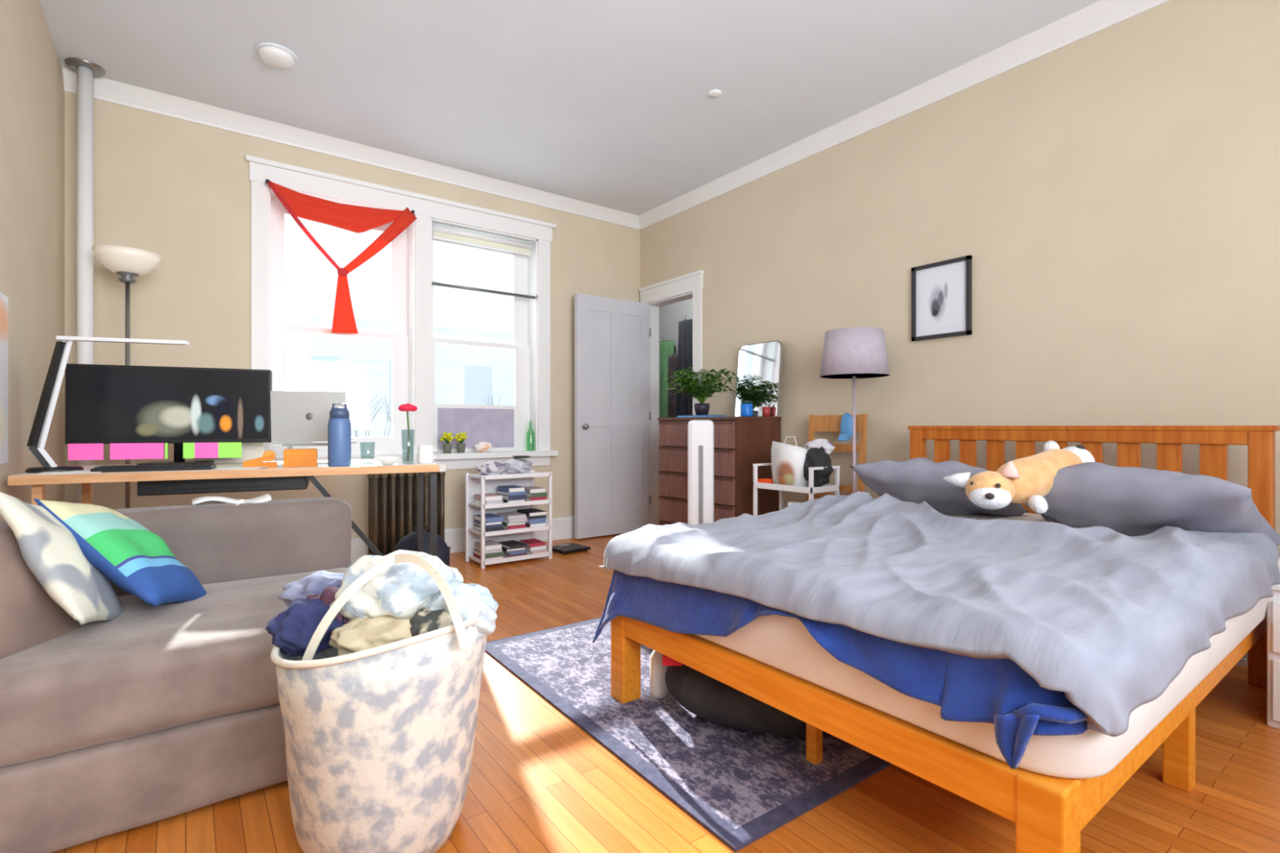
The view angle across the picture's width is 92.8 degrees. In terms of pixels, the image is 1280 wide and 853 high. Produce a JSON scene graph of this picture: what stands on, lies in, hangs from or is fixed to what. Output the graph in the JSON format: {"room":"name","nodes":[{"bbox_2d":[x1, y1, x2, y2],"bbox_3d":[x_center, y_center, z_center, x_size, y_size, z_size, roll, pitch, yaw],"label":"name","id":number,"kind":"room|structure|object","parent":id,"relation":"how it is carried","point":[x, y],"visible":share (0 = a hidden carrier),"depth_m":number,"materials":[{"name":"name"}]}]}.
{"room":"bedroom","nodes":[
{"label":"bedroom","id":0,"kind":"room"},
{"bbox_2d":[0,0,64,521],"bbox_3d":[-1.538,-0.510,1.030,0.120,3.020,6.690,0,0,-37],"label":"wall","id":1,"kind":"structure","parent":0,"point":[32,87],"depth_m":2.71,"materials":[{"name":"beige paint"}]},
{"bbox_2d":[0,292,8,464],"bbox_3d":[-2.225,-0.180,2.058,0.003,0.640,0.760,0,0,-37],"label":"poster","id":2,"kind":"object","parent":1,"relation":"attached to","point":[3,299],"visible":1,"depth_m":2.31,"materials":[{"name":"white paper"}]},
{"bbox_2d":[64,91,639,538],"bbox_3d":[-1.686,-0.510,4.892,4.257,3.020,0.320,0,0,-37],"label":"wall","id":3,"kind":"structure","parent":0,"point":[177,190],"depth_m":3.89,"materials":[{"name":"beige paint"}]},
{"bbox_2d":[265,178,417,333],"bbox_3d":[-2.080,-1.146,4.311,0.977,0.982,0.082,0,0,-37],"label":"fabric swag","id":4,"kind":"object","parent":3,"relation":"hanging from","point":[357,219],"visible":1,"depth_m":4.29,"materials":[{"name":"red fabric"}]},
{"bbox_2d":[268,185,414,457],"bbox_3d":[-2.202,-0.690,4.502,0.960,1.860,0.310,0,0,-37],"label":"window","id":5,"kind":"structure","parent":3,"relation":"in","point":[402,335],"depth_m":4.66,"materials":[{"name":"white wood"}]},
{"bbox_2d":[62,66,639,230],"bbox_3d":[-1.621,-1.970,4.688,4.117,0.100,0.085,0,0,-37],"label":"trim","id":6,"kind":"structure","parent":3,"relation":"attached to","point":[107,90],"depth_m":4.26,"materials":[{"name":"white"}]},
{"bbox_2d":[245,155,558,469],"bbox_3d":[-1.693,-0.715,4.706,2.290,2.110,0.210,0,0,-37],"label":"trim","id":7,"kind":"structure","parent":3,"relation":"attached to","point":[426,208],"depth_m":4.67,"materials":[{"name":"white wood"}]},
{"bbox_2d":[440,432,453,453],"bbox_3d":[-1.508,0.127,4.781,0.104,0.164,0.111,0,0,11],"label":"potted flower","id":8,"kind":"object","parent":7,"relation":"on","point":[447,446],"visible":1,"depth_m":4.76,"materials":[{"name":"yellow plant"}]},
{"bbox_2d":[453,431,467,453],"bbox_3d":[-1.421,0.127,4.852,0.087,0.165,0.117,0,0,7],"label":"potted flower","id":9,"kind":"object","parent":7,"relation":"on","point":[460,446],"visible":1,"depth_m":4.83,"materials":[{"name":"yellow plant"}]},
{"bbox_2d":[351,515,574,564],"bbox_3d":[-1.638,0.905,4.711,4.117,0.190,0.028,0,0,-37],"label":"baseboard","id":10,"kind":"structure","parent":3,"relation":"attached to","point":[562,528],"depth_m":4.87,"materials":[{"name":"white"}]},
{"bbox_2d":[431,218,537,453],"bbox_3d":[-1.352,-0.690,5.135,0.919,1.860,0.310,0,0,-37],"label":"window","id":11,"kind":"structure","parent":3,"relation":"in","point":[507,428],"depth_m":5.27,"materials":[{"name":"white wood"}]},
{"bbox_2d":[431,224,532,255],"bbox_3d":[-1.293,-1.538,5.048,0.860,0.101,0.050,0,0,-37],"label":"roller blind","id":12,"kind":"object","parent":11,"relation":"attached to","point":[442,233],"visible":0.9,"depth_m":5.02,"materials":[{"name":"white fabric"}]},
{"bbox_2d":[431,281,537,298],"bbox_3d":[-1.272,-1.120,5.027,0.917,0.040,0.040,0,0,-37],"label":"tension rod","id":13,"kind":"object","parent":3,"relation":"attached to","point":[433,282],"visible":0.85,"depth_m":5.00,"materials":[{"name":"grey metal"}]},
{"bbox_2d":[39,0,1100,215],"bbox_3d":[0.819,-2.070,2.787,5.957,0.100,6.690,0,0,-37],"label":"ceiling","id":14,"kind":"structure","parent":0,"point":[608,104],"depth_m":3.41,"materials":[{"name":"paint"}]},
{"bbox_2d":[254,41,297,68],"bbox_3d":[-1.969,-1.998,3.300,0.200,0.045,0.200,0,0,-37],"label":"smoke detector","id":15,"kind":"object","parent":14,"relation":"attached to","point":[274,55],"visible":1,"depth_m":3.26,"materials":[{"name":"white plastic"}]},
{"bbox_2d":[52,520,1279,852],"bbox_3d":[0.819,1.050,2.787,5.957,0.100,6.690,0,0,-37],"label":"floor","id":16,"kind":"structure","parent":0,"point":[539,783],"depth_m":1.63,"materials":[{"name":"brown wood"}]},
{"bbox_2d":[64,57,105,504],"bbox_3d":[-3.112,-0.510,3.417,0.170,3.020,0.170,0,0,-37],"label":"riser pipe","id":17,"kind":"object","parent":16,"relation":"on","point":[86,70],"visible":0.52,"depth_m":3.39,"materials":[{"name":"white metal"}]},
{"bbox_2d":[91,244,161,508],"bbox_3d":[-2.850,0.017,3.389,0.300,1.963,0.300,0,0,-37],"label":"floor lamp","id":18,"kind":"object","parent":16,"relation":"on","point":[129,263],"visible":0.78,"depth_m":3.35,"materials":[{"name":"silver metal"}]},
{"bbox_2d":[0,497,351,852],"bbox_3d":[-1.428,0.644,1.947,1.089,0.704,1.000,0,0,-37],"label":"sofa","id":19,"kind":"object","parent":16,"relation":"on","point":[149,713],"visible":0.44,"depth_m":1.56,"materials":[{"name":"grey fabric"}]},
{"bbox_2d":[0,526,80,659],"bbox_3d":[-1.619,0.423,1.538,0.162,0.350,0.398,0,0,-9],"label":"cushion","id":20,"kind":"object","parent":19,"relation":"on","point":[29,617],"visible":0.6,"depth_m":1.55,"materials":[{"name":"grey fabric"}]},
{"bbox_2d":[0,492,124,625],"bbox_3d":[-1.609,0.381,1.707,0.214,0.461,0.485,0,0,-26],"label":"cushion","id":21,"kind":"object","parent":19,"relation":"on","point":[49,549],"visible":0.85,"depth_m":1.59,"materials":[{"name":"beige fabric"}]},
{"bbox_2d":[32,497,207,606],"bbox_3d":[-1.579,0.397,1.891,0.336,0.390,0.423,0,0,-12],"label":"cushion","id":22,"kind":"object","parent":19,"relation":"on","point":[138,561],"visible":0.92,"depth_m":1.78,"materials":[{"name":"fabric"}]},
{"bbox_2d":[0,567,346,768],"bbox_3d":[-1.368,0.667,1.867,1.089,0.224,0.799,0,0,-37],"label":"seat cushion","id":23,"kind":"object","parent":19,"relation":"on","point":[149,676],"depth_m":1.54,"materials":[{"name":"grey fabric"}]},
{"bbox_2d":[191,493,271,505],"bbox_3d":[-1.581,0.288,2.364,0.253,0.041,0.104,0,0,-37],"label":"cloth","id":24,"kind":"object","parent":19,"relation":"on","point":[266,497],"visible":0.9,"depth_m":2.33,"materials":[{"name":"white fabric"}]},
{"bbox_2d":[8,457,446,556],"bbox_3d":[-1.807,0.592,2.932,1.585,0.816,0.660,0,0,-27],"label":"desk","id":25,"kind":"object","parent":16,"relation":"on","point":[278,478],"visible":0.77,"depth_m":2.70,"materials":[{"name":"brown laminate"}]},
{"bbox_2d":[25,335,189,473],"bbox_3d":[-2.255,-0.097,2.602,0.530,0.564,0.191,0,0,-37],"label":"desk lamp","id":26,"kind":"object","parent":25,"relation":"on","point":[46,405],"visible":0.93,"depth_m":2.51,"materials":[{"name":"black plastic"}]},
{"bbox_2d":[90,463,216,472],"bbox_3d":[-2.051,0.174,2.586,0.400,0.021,0.130,0,0,-27],"label":"keyboard","id":27,"kind":"object","parent":25,"relation":"on","point":[105,468],"visible":1,"depth_m":2.54,"materials":[{"name":"black plastic"}]},
{"bbox_2d":[65,363,272,465],"bbox_3d":[-2.225,-0.049,2.935,0.800,0.466,0.200,0,0,-22],"label":"monitor","id":28,"kind":"object","parent":25,"relation":"on","point":[205,412],"visible":0.91,"depth_m":2.85,"materials":[{"name":"black plastic"}]},
{"bbox_2d":[193,442,263,463],"bbox_3d":[-2.082,-0.050,3.096,0.300,0.469,0.049,0,0,-21],"label":"picture card","id":29,"kind":"object","parent":25,"relation":"on","point":[250,451],"visible":0.1,"depth_m":3.10,"materials":[{"name":"white paper"}]},
{"bbox_2d":[242,449,277,467],"bbox_3d":[-1.711,0.146,2.745,0.130,0.078,0.035,0,0,-27],"label":"tape dispenser","id":30,"kind":"object","parent":25,"relation":"on","point":[268,455],"visible":0.97,"depth_m":2.74,"materials":[{"name":"orange plastic"}]},
{"bbox_2d":[283,448,317,467],"bbox_3d":[-1.568,0.144,2.817,0.135,0.081,0.090,0,0,-27],"label":"box","id":31,"kind":"object","parent":25,"relation":"on","point":[291,457],"visible":1,"depth_m":2.78,"materials":[{"name":"orange cardboard"}]},
{"bbox_2d":[270,391,355,463],"bbox_3d":[-1.664,0.006,3.125,0.340,0.358,0.254,0,0,-15],"label":"laptop","id":32,"kind":"object","parent":25,"relation":"on","point":[298,418],"visible":0.74,"depth_m":3.00,"materials":[{"name":"silver metal"}]},
{"bbox_2d":[328,403,351,466],"bbox_3d":[-1.403,0.038,2.844,0.098,0.295,0.098,0,0,-37],"label":"water bottle","id":33,"kind":"object","parent":25,"relation":"on","point":[339,423],"visible":1,"depth_m":2.81,"materials":[{"name":"blue metal"}]},
{"bbox_2d":[417,445,438,463],"bbox_3d":[-1.063,0.140,3.043,0.092,0.090,0.076,0,0,-3],"label":"mug","id":34,"kind":"object","parent":25,"relation":"on","point":[424,453],"visible":1,"depth_m":3.01,"materials":[{"name":"white ceramic"}]},
{"bbox_3d":[-1.152,0.100,3.025,0.064,0.169,0.064,0,0,-37],"label":"vase","id":35,"kind":"object","parent":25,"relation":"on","visible":0},
{"bbox_2d":[398,403,417,461],"bbox_3d":[-1.151,0.029,3.025,0.088,0.287,0.083,0,0,-37],"label":"flower","id":36,"kind":"object","parent":35,"relation":"in","point":[406,407],"visible":1,"depth_m":3.01,"materials":[{"name":"red plant"}]},
{"bbox_2d":[270,553,487,852],"bbox_3d":[-0.622,0.643,1.502,0.499,0.710,0.512,0,0,-37],"label":"laundry hamper","id":37,"kind":"object","parent":16,"relation":"on","point":[380,740],"visible":0.8,"depth_m":1.31,"materials":[{"name":"beige fabric"}]},
{"bbox_2d":[265,598,345,656],"bbox_3d":[-0.791,0.479,1.456,0.176,0.131,0.164,0,0,-37],"label":"jeans","id":38,"kind":"object","parent":37,"relation":"in","point":[292,629],"visible":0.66,"depth_m":1.41,"materials":[{"name":"blue fabric"}]},
{"bbox_2d":[277,570,345,608],"bbox_3d":[-0.824,0.437,1.602,0.227,0.105,0.165,0,0,0],"label":"shirt","id":39,"kind":"object","parent":37,"relation":"in","point":[316,583],"visible":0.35,"depth_m":1.55,"materials":[{"name":"fabric"}]},
{"bbox_2d":[306,586,349,624],"bbox_3d":[-0.761,0.464,1.509,0.163,0.136,0.126,0,0,25],"label":"sweater","id":40,"kind":"object","parent":37,"relation":"in","point":[327,597],"visible":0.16,"depth_m":1.48,"materials":[{"name":"fabric"}]},
{"bbox_2d":[328,615,412,656],"bbox_3d":[-0.596,0.497,1.429,0.266,0.109,0.178,0,0,0],"label":"towel","id":41,"kind":"object","parent":37,"relation":"in","point":[358,634],"visible":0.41,"depth_m":1.38,"materials":[{"name":"beige fabric"}]},
{"bbox_2d":[329,550,463,620],"bbox_3d":[-0.606,0.414,1.537,0.303,0.191,0.271,0,0,0],"label":"shirt","id":42,"kind":"object","parent":37,"relation":"in","point":[399,591],"visible":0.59,"depth_m":1.44,"materials":[{"name":"fabric"}]},
{"bbox_2d":[409,606,452,636],"bbox_3d":[-0.487,0.477,1.439,0.137,0.096,0.136,0,0,-37],"label":"shirt","id":43,"kind":"object","parent":37,"relation":"in","point":[425,620],"visible":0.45,"depth_m":1.40,"materials":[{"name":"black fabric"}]},
{"bbox_2d":[425,579,498,638],"bbox_3d":[-0.441,0.455,1.505,0.208,0.148,0.173,0,0,36],"label":"shirt","id":44,"kind":"object","parent":37,"relation":"in","point":[473,601],"visible":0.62,"depth_m":1.45,"materials":[{"name":"white fabric"}]},
{"bbox_2d":[367,471,450,555],"bbox_3d":[-1.669,0.660,4.456,0.573,0.680,0.180,0,0,-37],"label":"radiator","id":45,"kind":"object","parent":16,"relation":"on","point":[392,497],"visible":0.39,"depth_m":4.35,"materials":[{"name":"brown metal"}]},
{"bbox_2d":[393,525,449,566],"bbox_3d":[-1.319,0.798,3.665,0.330,0.398,0.260,0,0,-8],"label":"backpack","id":46,"kind":"object","parent":16,"relation":"on","point":[409,542],"visible":0.26,"depth_m":3.63,"materials":[{"name":"black fabric"}]},
{"bbox_2d":[465,470,551,568],"bbox_3d":[-0.981,0.672,4.557,0.555,0.656,0.320,0,0,-37],"label":"shelf rack","id":47,"kind":"object","parent":16,"relation":"on","point":[474,483],"visible":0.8,"depth_m":4.54,"materials":[{"name":"white wood"}]},
{"bbox_2d":[473,524,503,532],"bbox_3d":[-1.105,0.741,4.444,0.140,0.031,0.220,0,0,-37],"label":"book","id":48,"kind":"object","parent":47,"relation":"on","point":[476,527],"visible":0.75,"depth_m":4.38,"materials":[{"name":"grey paper"}]},
{"bbox_2d":[474,522,502,528],"bbox_3d":[-1.105,0.715,4.444,0.133,0.019,0.220,0,0,-35],"label":"book","id":49,"kind":"object","parent":48,"relation":"on","point":[476,523],"visible":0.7,"depth_m":4.37,"materials":[{"name":"blue paper"}]},
{"bbox_2d":[475,520,502,525],"bbox_3d":[-1.106,0.695,4.445,0.129,0.021,0.200,0,0,-36],"label":"book","id":50,"kind":"object","parent":49,"relation":"on","point":[476,521],"visible":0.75,"depth_m":4.38,"materials":[{"name":"white paper"}]},
{"bbox_2d":[473,513,503,523],"bbox_3d":[-1.105,0.667,4.444,0.134,0.033,0.208,0,0,-41],"label":"book","id":51,"kind":"object","parent":50,"relation":"on","point":[489,517],"visible":0.95,"depth_m":4.40,"materials":[{"name":"blue paper"}]},
{"bbox_2d":[473,553,503,560],"bbox_3d":[-1.106,0.946,4.445,0.142,0.022,0.224,0,0,-35],"label":"book","id":52,"kind":"object","parent":47,"relation":"on","point":[474,555],"visible":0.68,"depth_m":4.38,"materials":[{"name":"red paper"}]},
{"bbox_2d":[472,549,504,558],"bbox_3d":[-1.105,0.920,4.444,0.146,0.028,0.223,0,0,-37],"label":"book","id":53,"kind":"object","parent":52,"relation":"on","point":[475,551],"visible":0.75,"depth_m":4.37,"materials":[{"name":"green paper"}]},
{"bbox_2d":[475,546,502,554],"bbox_3d":[-1.105,0.894,4.444,0.129,0.022,0.207,0,0,-33],"label":"book","id":54,"kind":"object","parent":53,"relation":"on","point":[500,550],"visible":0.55,"depth_m":4.37,"materials":[{"name":"grey paper"}]},
{"bbox_2d":[475,540,502,551],"bbox_3d":[-1.106,0.867,4.445,0.128,0.032,0.200,0,0,-36],"label":"book","id":55,"kind":"object","parent":54,"relation":"on","point":[489,544],"visible":0.95,"depth_m":4.40,"materials":[{"name":"grey paper"}]},
{"bbox_2d":[474,460,505,475],"bbox_3d":[-1.094,0.305,4.463,0.213,0.118,0.204,0,0,29],"label":"cloth","id":56,"kind":"object","parent":47,"relation":"on","point":[488,467],"visible":0.98,"depth_m":4.39,"materials":[{"name":"white fabric"}]},
{"bbox_2d":[503,552,526,557],"bbox_3d":[-0.961,0.946,4.552,0.148,0.022,0.223,0,0,-35],"label":"book","id":57,"kind":"object","parent":47,"relation":"on","point":[506,555],"visible":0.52,"depth_m":4.46,"materials":[{"name":"red paper"}]},
{"bbox_2d":[502,550,526,555],"bbox_3d":[-0.961,0.924,4.552,0.128,0.021,0.217,0,0,-39],"label":"book","id":58,"kind":"object","parent":57,"relation":"on","point":[513,553],"visible":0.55,"depth_m":4.47,"materials":[{"name":"blue paper"}]},
{"bbox_2d":[501,546,525,551],"bbox_3d":[-0.962,0.903,4.553,0.147,0.020,0.198,0,0,-32],"label":"book","id":59,"kind":"object","parent":58,"relation":"on","point":[523,548],"visible":0.45,"depth_m":4.47,"materials":[{"name":"grey paper"}]},
{"bbox_2d":[497,540,527,549],"bbox_3d":[-0.961,0.882,4.552,0.147,0.021,0.204,0,0,-41],"label":"book","id":60,"kind":"object","parent":59,"relation":"on","point":[509,544],"visible":0.89,"depth_m":4.51,"materials":[{"name":"grey paper"}]},
{"bbox_2d":[502,457,533,474],"bbox_3d":[-0.917,0.300,4.580,0.246,0.125,0.217,0,0,-37],"label":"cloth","id":61,"kind":"object","parent":47,"relation":"on","point":[513,466],"visible":0.88,"depth_m":4.51,"materials":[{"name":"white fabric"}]},
{"bbox_2d":[524,522,546,527],"bbox_3d":[-0.825,0.741,4.654,0.132,0.030,0.207,0,0,-35],"label":"book","id":62,"kind":"object","parent":47,"relation":"on","point":[527,525],"visible":0.3,"depth_m":4.57,"materials":[{"name":"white paper"}]},
{"bbox_2d":[525,517,546,524],"bbox_3d":[-0.825,0.709,4.654,0.138,0.034,0.206,0,0,-34],"label":"book","id":63,"kind":"object","parent":62,"relation":"on","point":[537,520],"visible":0.61,"depth_m":4.57,"materials":[{"name":"blue paper"}]},
{"bbox_2d":[526,515,546,519],"bbox_3d":[-0.825,0.681,4.654,0.143,0.020,0.196,0,0,-35],"label":"book","id":64,"kind":"object","parent":63,"relation":"on","point":[543,516],"visible":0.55,"depth_m":4.57,"materials":[{"name":"grey paper"}]},
{"bbox_2d":[517,508,546,516],"bbox_3d":[-0.825,0.656,4.654,0.145,0.029,0.215,0,0,-35],"label":"book","id":65,"kind":"object","parent":64,"relation":"on","point":[529,512],"visible":0.88,"depth_m":4.60,"materials":[{"name":"black paper"}]},
{"bbox_2d":[546,542,591,555],"bbox_3d":[-0.572,0.982,4.900,0.260,0.036,0.240,0,0,-42],"label":"scale","id":66,"kind":"object","parent":16,"relation":"on","point":[566,548],"visible":0.94,"depth_m":4.85,"materials":[{"name":"black plastic"}]},
{"bbox_2d":[484,617,891,852],"bbox_3d":[0.231,0.995,2.451,1.200,0.008,1.655,0,0,-36],"label":"area rug","id":67,"kind":"object","parent":16,"relation":"on","point":[741,786],"visible":0.46,"depth_m":1.87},
{"bbox_2d":[649,650,668,698],"bbox_3d":[0.071,0.889,2.248,0.068,0.202,0.068,0,0,-37],"label":"water bottle","id":68,"kind":"object","parent":67,"relation":"on","point":[658,688],"visible":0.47,"depth_m":2.22,"materials":[{"name":"white plastic"}]},
{"bbox_2d":[662,654,806,735],"bbox_3d":[0.370,0.865,2.047,0.600,0.248,0.380,0,0,25],"label":"duffel bag","id":69,"kind":"object","parent":67,"relation":"on","point":[708,698],"visible":0.46,"depth_m":1.90,"materials":[{"name":"black fabric"}]},
{"bbox_2d":[687,419,714,524],"bbox_3d":[0.421,0.477,4.220,0.230,1.044,0.230,0,0,6],"label":"tower fan","id":70,"kind":"object","parent":16,"relation":"on","point":[700,433],"visible":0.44,"depth_m":4.17,"materials":[{"name":"white plastic"}]},
{"bbox_2d":[697,445,703,524],"bbox_3d":[0.416,0.440,4.163,0.034,0.620,0.006,0,0,6],"label":"grille","id":71,"kind":"object","parent":70,"relation":"attached to","point":[700,448],"depth_m":4.16,"materials":[{"name":"grey plastic"}]},
{"bbox_2d":[657,416,781,525],"bbox_3d":[0.593,0.465,4.701,0.491,1.070,0.862,0,0,-37],"label":"dresser","id":72,"kind":"object","parent":16,"relation":"on","point":[740,442],"visible":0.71,"depth_m":4.38,"materials":[{"name":"brown wood"}]},
{"bbox_2d":[676,414,726,417],"bbox_3d":[0.476,-0.078,4.683,0.240,0.016,0.300,0,0,-42],"label":"tray","id":73,"kind":"object","parent":72,"relation":"on","point":[695,415],"visible":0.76,"depth_m":4.56,"materials":[{"name":"blue plastic"}]},
{"bbox_2d":[666,365,739,414],"bbox_3d":[0.479,-0.268,4.690,0.561,0.364,0.557,0,0,-37],"label":"potted plant","id":74,"kind":"object","parent":73,"relation":"on","point":[699,393],"visible":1,"depth_m":4.64,"materials":[{"name":"green plant"}]},
{"bbox_2d":[740,400,752,416],"bbox_3d":[0.769,-0.129,4.390,0.088,0.118,0.088,0,0,-37],"label":"jar","id":75,"kind":"object","parent":72,"relation":"on","point":[746,406],"visible":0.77,"depth_m":4.35,"materials":[{"name":"blue glass"}]},
{"bbox_2d":[734,340,782,417],"bbox_3d":[0.895,-0.353,4.621,0.065,0.569,0.440,0,0,-37],"label":"mirror","id":76,"kind":"object","parent":72,"relation":"on","point":[759,367],"visible":0.8,"depth_m":4.59,"materials":[{"name":"silver mirror"}]},
{"bbox_2d":[752,462,839,515],"bbox_3d":[0.995,0.622,3.903,0.280,0.754,0.486,0,0,-37],"label":"armchair","id":77,"kind":"object","parent":16,"relation":"on","point":[811,490],"visible":0.3,"depth_m":3.79,"materials":[{"name":"white wood"}]},
{"bbox_2d":[771,436,808,487],"bbox_3d":[0.979,0.229,3.891,0.175,0.332,0.216,0,0,-42],"label":"tote bag","id":78,"kind":"object","parent":77,"relation":"on","point":[788,460],"visible":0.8,"depth_m":3.82,"materials":[{"name":"white fabric"}]},
{"bbox_2d":[752,481,839,493],"bbox_3d":[0.995,0.385,3.903,0.280,0.039,0.470,0,0,-37],"label":"seat","id":79,"kind":"object","parent":77,"relation":"on","point":[811,489],"depth_m":3.77,"materials":[{"name":"white wood"}]},
{"bbox_2d":[803,446,833,487],"bbox_3d":[1.106,0.254,3.784,0.186,0.259,0.200,0,0,-37],"label":"bag","id":80,"kind":"object","parent":77,"relation":"on","point":[815,457],"visible":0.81,"depth_m":3.73,"materials":[{"name":"black fabric"}]},
{"bbox_2d":[804,438,835,454],"bbox_3d":[1.173,0.140,3.995,0.093,0.124,0.248,0,0,-43],"label":"cloth","id":81,"kind":"object","parent":80,"relation":"on","point":[827,446],"visible":0.62,"depth_m":3.95,"materials":[{"name":"white fabric"}]},
{"bbox_2d":[805,412,867,501],"bbox_3d":[1.266,0.455,4.012,0.126,1.091,0.435,0,0,-37],"label":"folding chair","id":82,"kind":"object","parent":16,"relation":"on","point":[816,423],"depth_m":3.92,"materials":[{"name":"brown wood"}]},
{"bbox_2d":[819,327,889,493],"bbox_3d":[1.319,0.206,3.752,0.410,1.583,0.410,0,0,-37],"label":"floor lamp","id":83,"kind":"object","parent":16,"relation":"on","point":[849,353],"visible":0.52,"depth_m":3.60,"materials":[{"name":"white fabric"}]},
{"bbox_2d":[610,425,1279,852],"bbox_3d":[1.168,0.498,2.292,2.109,1.004,1.470,0,0,-37],"label":"bed","id":84,"kind":"object","parent":16,"relation":"on","point":[1049,814],"visible":0.44,"depth_m":1.69,"materials":[{"name":"brown wood"}]},
{"bbox_2d":[693,512,1279,778],"bbox_3d":[1.163,0.535,2.248,2.038,0.240,1.464,0,0,-37],"label":"mattress","id":85,"kind":"object","parent":84,"relation":"on","point":[783,643],"visible":0.12,"depth_m":1.39,"materials":[{"name":"beige fabric"}]},
{"bbox_2d":[591,569,1088,768],"bbox_3d":[0.317,0.613,1.662,0.121,0.382,1.546,0,0,-37],"label":"sheet","id":86,"kind":"object","parent":85,"relation":"on","point":[1000,693],"visible":0.69,"depth_m":1.28,"materials":[{"name":"blue fabric"}]},
{"bbox_2d":[598,491,1279,737],"bbox_3d":[0.992,0.419,2.140,1.762,0.253,1.549,0,0,-37],"label":"comforter","id":87,"kind":"object","parent":85,"relation":"on","point":[1107,619],"visible":1,"depth_m":1.56,"materials":[{"name":"grey fabric"}]},
{"bbox_2d":[848,457,1029,515],"bbox_3d":[1.429,0.297,2.936,0.457,0.296,0.660,0,0,-41],"label":"bed pillow","id":88,"kind":"object","parent":85,"relation":"on","point":[918,480],"visible":0.63,"depth_m":2.81,"materials":[{"name":"grey fabric"}]},
{"bbox_2d":[1022,462,1279,545],"bbox_3d":[1.851,0.296,2.303,0.493,0.326,0.760,0,0,-34],"label":"bed pillow","id":89,"kind":"object","parent":85,"relation":"on","point":[1130,501],"visible":0.66,"depth_m":2.10,"materials":[{"name":"grey fabric"}]},
{"bbox_2d":[943,440,1095,513],"bbox_3d":[1.524,0.188,2.364,0.622,0.259,0.275,0,0,-17],"label":"plush corgi","id":90,"kind":"object","parent":89,"relation":"on","point":[1028,479],"visible":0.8,"depth_m":2.28,"materials":[{"name":"orange"}]},
{"bbox_2d":[1266,583,1279,728],"bbox_3d":[2.357,0.760,2.007,0.471,0.480,0.385,0,0,-37],"label":"nightstand","id":91,"kind":"object","parent":16,"relation":"on","point":[1273,602],"visible":0.74,"depth_m":2.01,"materials":[{"name":"white wood"}]},
{"bbox_2d":[658,298,692,499],"bbox_3d":[1.729,-0.510,6.465,0.100,3.020,5.900,0,0,-37],"label":"wall","id":92,"kind":"structure","parent":0,"point":[669,315],"depth_m":8.12,"materials":[{"name":"grey paint"}]},
{"bbox_2d":[658,336,674,422],"bbox_3d":[0.315,-0.622,8.142,0.068,1.156,0.544,0,0,-37],"label":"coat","id":93,"kind":"object","parent":92,"relation":"hanging from","point":[666,348],"visible":0.44,"depth_m":8.10,"materials":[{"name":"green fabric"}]},
{"bbox_2d":[640,0,1279,558],"bbox_3d":[1.963,-0.510,3.440,0.140,3.020,6.370,0,0,-37],"label":"wall","id":94,"kind":"structure","parent":0,"point":[1113,193],"depth_m":3.12,"materials":[{"name":"beige paint"}]},
{"bbox_2d":[574,293,650,538],"bbox_3d":[-0.217,-0.092,5.562,0.811,2.155,0.122,0,0,-37],"label":"door","id":95,"kind":"structure","parent":94,"relation":"in","point":[612,413],"depth_m":5.55,"materials":[{"name":"paint"}]},
{"bbox_2d":[639,270,703,525],"bbox_3d":[0.325,-0.168,5.605,0.180,2.335,0.880,0,0,-37],"label":"trim","id":96,"kind":"structure","parent":94,"relation":"attached to","point":[690,286],"depth_m":5.77,"materials":[{"name":"white"}]},
{"bbox_2d":[638,0,1171,230],"bbox_3d":[1.873,-1.970,3.373,0.085,0.100,6.370,0,0,-37],"label":"trim","id":97,"kind":"structure","parent":94,"relation":"attached to","point":[1100,15],"depth_m":3.58,"materials":[{"name":"white wood"}]},
{"bbox_2d":[911,254,972,341],"bbox_3d":[1.762,-0.742,3.571,0.025,0.445,0.345,0,0,-37],"label":"framed picture","id":98,"kind":"object","parent":94,"relation":"attached to","point":[941,291],"visible":1,"depth_m":3.56,"materials":[{"name":"grey"}]},
{"bbox_3d":[-0.105,-0.510,7.586,1.700,3.020,2.110,0,0,-37],"label":"wall","id":99,"kind":"structure","parent":0,"visible":0},
{"bbox_2d":[667,350,677,417],"bbox_3d":[0.425,-0.364,7.764,0.085,1.208,0.266,0,0,-37],"label":"coat","id":100,"kind":"object","parent":99,"relation":"hanging from","point":[673,359],"visible":0.49,"depth_m":7.77,"materials":[{"name":"black fabric"}]},
{"bbox_2d":[675,315,692,417],"bbox_3d":[0.563,-0.692,7.478,0.091,1.357,0.326,0,0,-37],"label":"coat","id":101,"kind":"object","parent":99,"relation":"hanging from","point":[684,402],"visible":0.59,"depth_m":7.46,"materials":[{"name":"black fabric"}]},
{"label":"outside","id":102,"kind":"structure","parent":0,"visible":0},
{"bbox_2d":[284,311,514,437],"bbox_3d":[-10.230,0.550,27.110,30.600,8.900,8.300,0,0,-37],"label":"apartment building","id":103,"kind":"structure","parent":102,"point":[464,375],"depth_m":22.60,"materials":[{"name":"white"}]},
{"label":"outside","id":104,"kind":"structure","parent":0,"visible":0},
{"bbox_2d":[284,382,391,437],"bbox_3d":[-6.431,3.333,12.524,5.091,8.547,2.914,0,0,-37],"label":"bare tree","id":105,"kind":"object","parent":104,"point":[326,389],"visible":0.2,"depth_m":13.16,"materials":[{"name":"grey plant"}]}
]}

